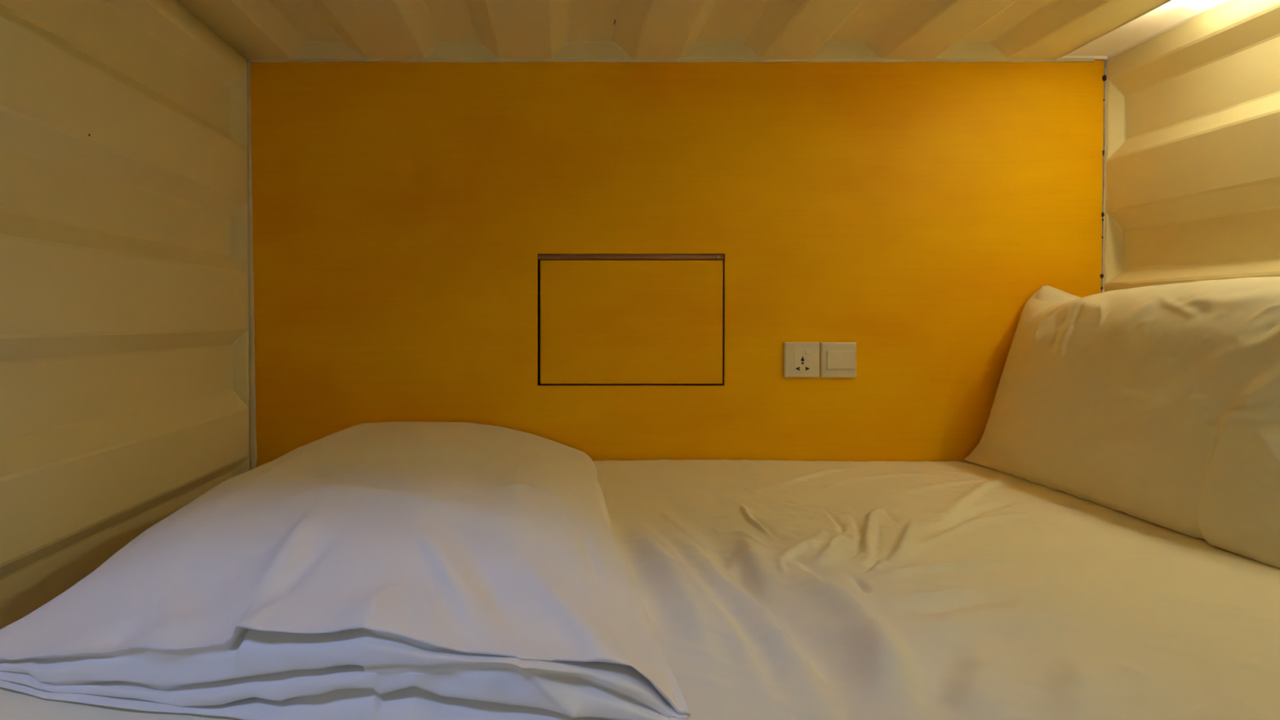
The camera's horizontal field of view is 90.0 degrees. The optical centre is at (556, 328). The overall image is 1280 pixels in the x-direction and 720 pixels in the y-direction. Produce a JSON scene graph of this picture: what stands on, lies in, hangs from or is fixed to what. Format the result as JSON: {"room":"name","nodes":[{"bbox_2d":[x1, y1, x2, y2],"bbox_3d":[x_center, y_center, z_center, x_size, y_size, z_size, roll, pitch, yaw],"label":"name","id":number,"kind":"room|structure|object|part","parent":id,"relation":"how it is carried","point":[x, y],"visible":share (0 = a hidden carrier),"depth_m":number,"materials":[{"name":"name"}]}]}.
{"room":"dormitory","nodes":[
{"label":"dormitory","id":0,"kind":"room"},
{"bbox_2d":[0,0,249,629],"bbox_3d":[-0.746,-0.077,0.859,0.036,1.093,1.280,0,1,0],"label":"wall","id":1,"kind":"structure","parent":0,"point":[125,388],"depth_m":1.05,"materials":[{"name":"beige paint"}]},
{"bbox_2d":[248,60,1104,470],"bbox_3d":[0.280,-0.086,1.508,2.016,1.092,0.018,0,1,0],"label":"wall","id":2,"kind":"structure","parent":0,"point":[911,214],"depth_m":1.50,"materials":[{"name":"orange wood"}]},
{"bbox_2d":[247,61,257,470],"bbox_3d":[-0.720,-0.086,1.500,0.022,1.093,0.011,0,1,0],"label":"trim","id":3,"kind":"structure","parent":2,"relation":"attached to","point":[253,447],"depth_m":1.50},
{"bbox_2d":[537,253,724,384],"bbox_3d":[0.176,-0.022,1.543,0.466,0.336,0.084,0,1,0],"label":"hatch","id":4,"kind":"object","parent":2,"relation":"attached to","point":[603,318],"visible":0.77,"depth_m":1.50,"materials":[{"name":"orange wood"}]},
{"bbox_3d":[0.176,-0.171,1.510,0.440,0.012,0.011,0,1,0],"label":"rail","id":5,"kind":"part","parent":4,"relation":"part of","materials":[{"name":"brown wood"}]},
{"bbox_2d":[246,57,1095,62],"bbox_3d":[0.267,-0.633,1.491,1.992,0.013,0.011,0,1,0],"label":"trim","id":6,"kind":"structure","parent":2,"relation":"attached to","point":[1061,60],"depth_m":1.49,"materials":[{"name":"beige wood"}]},
{"bbox_2d":[782,342,819,377],"bbox_3d":[0.579,0.073,1.495,0.084,0.084,0.012,0,1,0],"label":"power socket","id":7,"kind":"object","parent":2,"relation":"attached to","point":[801,359],"visible":1,"depth_m":1.49,"materials":[{"name":"beige plastic"}]},
{"bbox_2d":[819,342,856,377],"bbox_3d":[0.665,0.073,1.495,0.084,0.084,0.013,0,1,0],"label":"light switch","id":8,"kind":"object","parent":2,"relation":"attached to","point":[837,359],"visible":1,"depth_m":1.49,"materials":[{"name":"beige plastic"}]},
{"bbox_3d":[0.666,0.074,1.492,0.066,0.046,0.001,0,1,0],"label":"rocker frame","id":9,"kind":"part","parent":8,"relation":"part of","materials":[{"name":"beige plastic"}]},
{"bbox_2d":[1100,67,1106,292],"bbox_3d":[1.289,-0.151,1.497,0.011,0.923,0.006,0,1,0],"label":"trim","id":10,"kind":"structure","parent":2,"relation":"attached to","point":[1104,77],"depth_m":1.49,"materials":[{"name":"grey metal"}]},
{"bbox_2d":[175,0,1231,60],"bbox_3d":[0.283,-0.642,0.851,2.024,0.043,1.280,0,1,0],"label":"ceiling","id":11,"kind":"structure","parent":0,"point":[256,29],"depth_m":1.35,"materials":[{"name":"beige paint"}]},
{"bbox_2d":[1066,0,1224,55],"bbox_3d":[1.234,-0.646,0.856,0.112,0.035,1.250,0,1,0],"label":"recessed light","id":12,"kind":"object","parent":11,"relation":"in","point":[1174,11],"visible":1,"depth_m":1.33,"materials":[{"name":"white"}]},
{"bbox_2d":[1103,0,1279,292],"bbox_3d":[1.310,-0.077,0.859,0.036,1.093,1.280,0,1,0],"label":"wall","id":13,"kind":"structure","parent":0,"point":[1193,148],"depth_m":1.29,"materials":[{"name":"beige paint"}]},
{"bbox_3d":[0.282,0.484,0.877,2.082,0.030,1.300,0,1,0],"label":"floor","id":14,"kind":"structure","parent":0,"visible":0},
{"bbox_2d":[0,459,1279,719],"bbox_3d":[0.342,0.378,0.932,1.883,0.172,1.134,0,1,0],"label":"mattress","id":15,"kind":"object","parent":14,"relation":"on","point":[767,589],"visible":0.51,"depth_m":0.74,"materials":[{"name":"white fabric"}]},
{"bbox_2d":[0,421,689,719],"bbox_3d":[-0.247,0.263,0.990,0.717,0.105,1.040,0,1,0],"label":"duvet","id":16,"kind":"object","parent":15,"relation":"on","point":[402,570],"visible":1,"depth_m":0.61,"materials":[{"name":"white fabric"}]},
{"bbox_2d":[964,276,1279,568],"bbox_3d":[1.113,0.108,1.121,0.337,0.410,0.741,0,1,0],"label":"pillow","id":17,"kind":"object","parent":15,"relation":"on","point":[1159,405],"visible":1,"depth_m":1.03,"materials":[{"name":"white fabric"}]}
]}

